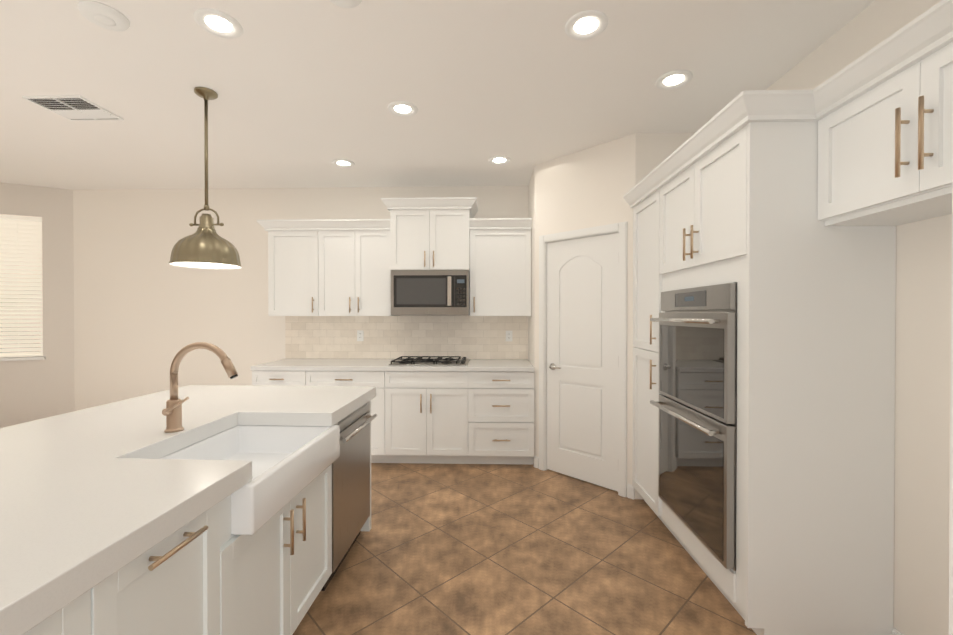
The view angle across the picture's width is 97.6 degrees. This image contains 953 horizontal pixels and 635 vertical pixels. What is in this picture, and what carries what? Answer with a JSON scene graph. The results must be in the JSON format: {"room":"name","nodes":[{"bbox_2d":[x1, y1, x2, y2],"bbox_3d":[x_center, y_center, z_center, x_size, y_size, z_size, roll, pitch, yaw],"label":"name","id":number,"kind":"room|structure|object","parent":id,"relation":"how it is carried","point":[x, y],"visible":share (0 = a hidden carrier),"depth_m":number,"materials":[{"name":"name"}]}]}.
{"room":"kitchen","nodes":[
{"label":"kitchen","id":0,"kind":"room"},
{"bbox_2d":[0,182,74,427],"bbox_3d":[-5.745,-0.011,3.918,3.000,2.740,0.120,0,0,-26],"label":"wall","id":1,"kind":"structure","parent":0,"point":[31,390],"depth_m":4.44,"materials":[{"name":"paint"}]},
{"bbox_2d":[0,214,45,360],"bbox_3d":[-5.265,-0.308,4.132,1.490,1.510,0.140,0,0,-26],"label":"window blinds","id":2,"kind":"object","parent":1,"relation":"attached to","point":[19,234],"visible":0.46,"depth_m":4.36,"materials":[{"name":"paint"}]},
{"bbox_2d":[0,0,874,189],"bbox_3d":[-2.702,-1.414,1.497,9.420,0.100,6.550,0,0,2],"label":"ceiling","id":3,"kind":"structure","parent":0,"point":[307,91],"depth_m":2.43,"materials":[{"name":"paint"}]},
{"bbox_2d":[22,95,123,120],"bbox_3d":[-2.626,-1.365,2.731,0.368,0.015,0.308,0,0,2],"label":"ceiling vent","id":4,"kind":"object","parent":3,"relation":"in","point":[75,107],"visible":1,"depth_m":2.72,"materials":[{"name":"white plastic"}]},
{"bbox_2d":[77,0,129,30],"bbox_3d":[-1.680,-1.354,1.883,0.178,0.025,0.178,0,0,2],"label":"smoke detector","id":5,"kind":"object","parent":3,"relation":"attached to","point":[102,15],"visible":0.98,"depth_m":1.86,"materials":[{"name":"white plastic"}]},
{"bbox_2d":[169,87,241,268],"bbox_3d":[-1.646,-0.843,2.541,0.374,1.056,0.374,0,0,2],"label":"pendant light","id":6,"kind":"object","parent":3,"relation":"hanging from","point":[205,245],"visible":1,"depth_m":2.49,"materials":[{"name":"gold metal"}]},
{"bbox_2d":[193,8,242,38],"bbox_3d":[-1.198,-1.362,1.939,0.196,0.010,0.196,0,0,2],"label":"recessed light","id":7,"kind":"object","parent":3,"relation":"in","point":[218,23],"visible":1,"depth_m":1.93,"materials":[{"name":"white plastic"}]},
{"bbox_2d":[332,159,354,167],"bbox_3d":[-1.187,-1.374,3.720,0.196,0.010,0.196,0,0,2],"label":"recessed light","id":8,"kind":"object","parent":3,"relation":"in","point":[345,163],"visible":0.98,"depth_m":3.71,"materials":[{"name":"white plastic"}]},
{"bbox_2d":[329,0,361,7],"bbox_3d":[-0.559,-1.355,1.746,0.160,0.022,0.160,0,0,2],"label":"smoke detector","id":9,"kind":"object","parent":3,"relation":"attached to","point":[347,3],"visible":0.94,"depth_m":1.78,"materials":[{"name":"white plastic"}]},
{"bbox_2d":[387,101,417,116],"bbox_3d":[-0.485,-1.367,2.739,0.196,0.010,0.196,0,0,2],"label":"recessed light","id":10,"kind":"object","parent":3,"relation":"in","point":[402,108],"visible":1,"depth_m":2.73,"materials":[{"name":"white plastic"}]},
{"bbox_2d":[488,156,510,164],"bbox_3d":[0.202,-1.374,3.650,0.196,0.010,0.196,0,0,2],"label":"recessed light","id":11,"kind":"object","parent":3,"relation":"in","point":[498,160],"visible":1,"depth_m":3.65,"materials":[{"name":"white plastic"}]},
{"bbox_2d":[565,10,607,39],"bbox_3d":[0.513,-1.362,1.950,0.196,0.010,0.196,0,0,2],"label":"recessed light","id":12,"kind":"object","parent":3,"relation":"in","point":[586,24],"visible":1,"depth_m":1.94,"materials":[{"name":"white plastic"}]},
{"bbox_2d":[655,70,692,89],"bbox_3d":[1.136,-1.365,2.402,0.196,0.010,0.196,0,0,2],"label":"recessed light","id":13,"kind":"object","parent":3,"relation":"in","point":[675,79],"visible":0.98,"depth_m":2.39,"materials":[{"name":"white plastic"}]},
{"bbox_2d":[73,0,951,634],"bbox_3d":[-2.753,0.006,1.459,9.160,2.740,6.290,0,0,2],"label":"wall","id":14,"kind":"structure","parent":0,"point":[145,312],"depth_m":4.39,"materials":[{"name":"paint"}]},
{"bbox_2d":[265,221,324,315],"bbox_3d":[-1.772,-0.483,4.277,0.558,0.933,0.347,0,0,2],"label":"upper cabinet","id":15,"kind":"object","parent":14,"relation":"attached to","point":[296,249],"depth_m":4.11,"materials":[{"name":"paint"}]},
{"bbox_2d":[325,219,388,315],"bbox_3d":[-1.215,-0.483,4.261,0.787,0.933,0.347,0,0,2],"label":"upper cabinet","id":16,"kind":"object","parent":14,"relation":"attached to","point":[356,250],"depth_m":4.09,"materials":[{"name":"paint"}]},
{"bbox_2d":[285,316,527,358],"bbox_3d":[-0.752,0.209,4.427,2.588,0.460,0.002,0,0,2],"label":"tile backsplash","id":17,"kind":"structure","parent":14,"relation":"attached to","point":[385,337],"depth_m":4.43,"materials":[{"name":"beige tile"}]},
{"bbox_2d":[357,330,363,340],"bbox_3d":[-1.236,0.195,4.435,0.070,0.114,0.009,0,0,2],"label":"electrical outlet","id":18,"kind":"object","parent":17,"relation":"attached to","point":[360,335],"visible":1,"depth_m":4.43,"materials":[{"name":"white plastic"}]},
{"bbox_2d":[506,331,511,340],"bbox_3d":[0.343,0.196,4.389,0.070,0.114,0.009,0,0,2],"label":"electrical outlet","id":19,"kind":"object","parent":17,"relation":"attached to","point":[508,335],"visible":1,"depth_m":4.39,"materials":[{"name":"white plastic"}]},
{"bbox_2d":[389,261,468,315],"bbox_3d":[-0.443,-0.268,4.181,0.752,0.495,0.445,0,0,2],"label":"upper cabinet","id":20,"kind":"object","parent":14,"relation":"attached to","point":[415,287],"depth_m":3.99,"materials":[{"name":"paint"}]},
{"bbox_2d":[391,270,469,314],"bbox_3d":[-0.443,-0.238,4.181,0.752,0.434,0.445,0,0,2],"label":"microwave","id":21,"kind":"object","parent":20,"relation":"in","point":[413,292],"depth_m":3.99,"materials":[{"name":"silver metal"}]},
{"bbox_2d":[389,197,472,272],"bbox_3d":[-0.443,-0.793,4.197,0.760,0.670,0.426,0,0,2],"label":"upper cabinet","id":22,"kind":"object","parent":14,"relation":"attached to","point":[435,256],"depth_m":3.99,"materials":[{"name":"paint"}]},
{"bbox_2d":[469,225,531,315],"bbox_3d":[0.237,-0.442,4.219,0.598,0.852,0.347,0,0,2],"label":"upper cabinet","id":23,"kind":"object","parent":14,"relation":"attached to","point":[500,279],"depth_m":4.05,"materials":[{"name":"paint"}]},
{"bbox_2d":[539,221,627,496],"bbox_3d":[0.878,0.317,3.478,0.142,2.089,0.818,0,1,-45],"label":"door","id":24,"kind":"structure","parent":14,"relation":"attached to","point":[583,354],"depth_m":3.44,"materials":[{"name":"paint"}]},
{"bbox_2d":[534,456,903,634],"bbox_3d":[-2.664,1.316,2.756,8.815,0.102,3.469,0,0,2],"label":"baseboard","id":25,"kind":"structure","parent":14,"relation":"attached to","point":[631,495],"depth_m":3.14,"materials":[{"name":"paint"}]},
{"bbox_2d":[655,104,886,287],"bbox_3d":[1.429,-0.529,2.201,0.597,0.740,0.831,0,0,2],"label":"upper cabinet","id":26,"kind":"object","parent":14,"relation":"attached to","point":[766,223],"depth_m":1.72,"materials":[{"name":"paint"}]},
{"bbox_2d":[811,28,952,223],"bbox_3d":[1.543,-0.602,1.297,0.317,0.422,0.814,0,0,2],"label":"upper cabinet","id":27,"kind":"object","parent":14,"relation":"attached to","point":[882,153],"depth_m":1.42,"materials":[{"name":"paint"}]},
{"bbox_2d":[293,463,756,634],"bbox_3d":[-2.702,1.426,1.517,9.420,0.100,6.550,0,0,2],"label":"floor","id":28,"kind":"structure","parent":0,"point":[482,549],"depth_m":2.29,"materials":[{"name":"tile"}]},
{"bbox_2d":[28,566,131,634],"bbox_3d":[-1.245,0.957,0.662,0.920,0.850,0.525,0,0,3],"label":"base cabinet","id":29,"kind":"object","parent":28,"relation":"on","point":[108,610],"depth_m":0.86,"materials":[{"name":"paint"}]},
{"bbox_2d":[132,490,239,634],"bbox_3d":[-1.225,0.954,1.061,0.920,0.850,0.505,0,0,3],"label":"base cabinet","id":30,"kind":"object","parent":28,"relation":"on","point":[190,584],"depth_m":1.14,"materials":[{"name":"paint"}]},
{"bbox_2d":[0,386,375,634],"bbox_3d":[-1.365,0.495,1.248,1.270,0.065,3.034,0,0,3],"label":"countertop","id":31,"kind":"structure","parent":30,"relation":"on","point":[84,496],"depth_m":1.16,"materials":[{"name":"white stone"}]},
{"bbox_2d":[160,342,237,433],"bbox_3d":[-1.112,0.279,1.673,0.299,0.361,0.092,0,0,3],"label":"faucet","id":32,"kind":"object","parent":31,"relation":"on","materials":[{"name":"gold metal"}]},
{"bbox_2d":[152,422,343,537],"bbox_3d":[-0.946,0.599,1.685,0.525,0.172,0.730,0,0,3],"label":"sink","id":33,"kind":"object","parent":31,"relation":"in","point":[286,458],"depth_m":1.79,"materials":[{"name":"white ceramic"}]},
{"bbox_2d":[252,372,310,385],"bbox_3d":[-1.776,0.920,4.142,0.558,0.876,0.637,0,0,2],"label":"base cabinet","id":34,"kind":"object","parent":28,"relation":"on","point":[258,378],"depth_m":3.82,"materials":[{"name":"paint"}]},
{"bbox_2d":[240,474,327,634],"bbox_3d":[-0.975,1.030,1.660,0.480,0.690,0.830,0,0,3],"label":"base cabinet","id":35,"kind":"object","parent":28,"relation":"on","point":[284,569],"depth_m":1.61,"materials":[{"name":"paint"}]},
{"bbox_2d":[328,402,371,583],"bbox_3d":[-1.007,0.948,2.347,0.626,0.844,0.654,0,0,3],"label":"base cabinet","id":36,"kind":"object","parent":28,"relation":"on","point":[349,481],"depth_m":2.30,"materials":[{"name":"metal"}]},
{"bbox_2d":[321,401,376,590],"bbox_3d":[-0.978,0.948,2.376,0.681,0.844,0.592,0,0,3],"label":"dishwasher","id":37,"kind":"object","parent":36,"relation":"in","point":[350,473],"depth_m":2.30,"materials":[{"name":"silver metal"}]},
{"bbox_2d":[311,372,390,462],"bbox_3d":[-1.190,0.920,4.125,0.845,0.876,0.637,0,0,2],"label":"base cabinet","id":38,"kind":"object","parent":28,"relation":"on","point":[381,404],"depth_m":3.80,"materials":[{"name":"paint"}]},
{"bbox_2d":[391,372,470,463],"bbox_3d":[-0.474,0.920,4.104,0.817,0.876,0.637,0,0,2],"label":"base cabinet","id":39,"kind":"object","parent":28,"relation":"on","point":[449,410],"depth_m":3.79,"materials":[{"name":"paint"}]},
{"bbox_2d":[251,360,534,371],"bbox_3d":[-0.762,0.462,4.099,2.587,0.040,0.657,0,0,2],"label":"countertop","id":40,"kind":"structure","parent":39,"relation":"on","point":[279,365],"depth_m":3.81,"materials":[{"name":"white stone"}]},
{"bbox_2d":[388,356,469,365],"bbox_3d":[-0.445,0.424,4.119,0.736,0.036,0.515,0,0,2],"label":"cooktop","id":41,"kind":"object","parent":40,"relation":"in","point":[399,361],"depth_m":3.95,"materials":[{"name":"black metal"}]},
{"bbox_2d":[471,372,533,464],"bbox_3d":[0.204,0.920,4.084,0.655,0.876,0.637,0,0,2],"label":"base cabinet","id":42,"kind":"object","parent":28,"relation":"on","point":[502,403],"depth_m":3.77,"materials":[{"name":"paint"}]},
{"bbox_2d":[631,176,690,539],"bbox_3d":[1.452,0.231,2.843,0.587,2.270,0.524,0,0,2],"label":"tall cabinet","id":43,"kind":"object","parent":28,"relation":"on","point":[643,198],"depth_m":2.89,"materials":[{"name":"paint"}]},
{"bbox_2d":[655,280,874,579],"bbox_3d":[1.422,0.483,2.209,0.610,1.277,0.749,0,0,2],"label":"base cabinet","id":44,"kind":"object","parent":28,"relation":"on","point":[765,393],"depth_m":1.72,"materials":[{"name":"paint"}]},
{"bbox_2d":[650,283,736,570],"bbox_3d":[1.375,0.483,2.209,0.644,1.277,0.741,0,0,2],"label":"double wall oven","id":45,"kind":"object","parent":44,"relation":"in","point":[697,403],"depth_m":2.06,"materials":[{"name":"silver metal"}]},
{"label":"outside","id":46,"kind":"structure","parent":0,"visible":0},
{"bbox_2d":[0,244,40,352],"bbox_3d":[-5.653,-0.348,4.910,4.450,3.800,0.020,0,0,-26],"label":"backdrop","id":47,"kind":"structure","parent":46,"point":[19,327],"depth_m":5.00,"materials":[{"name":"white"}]}
]}

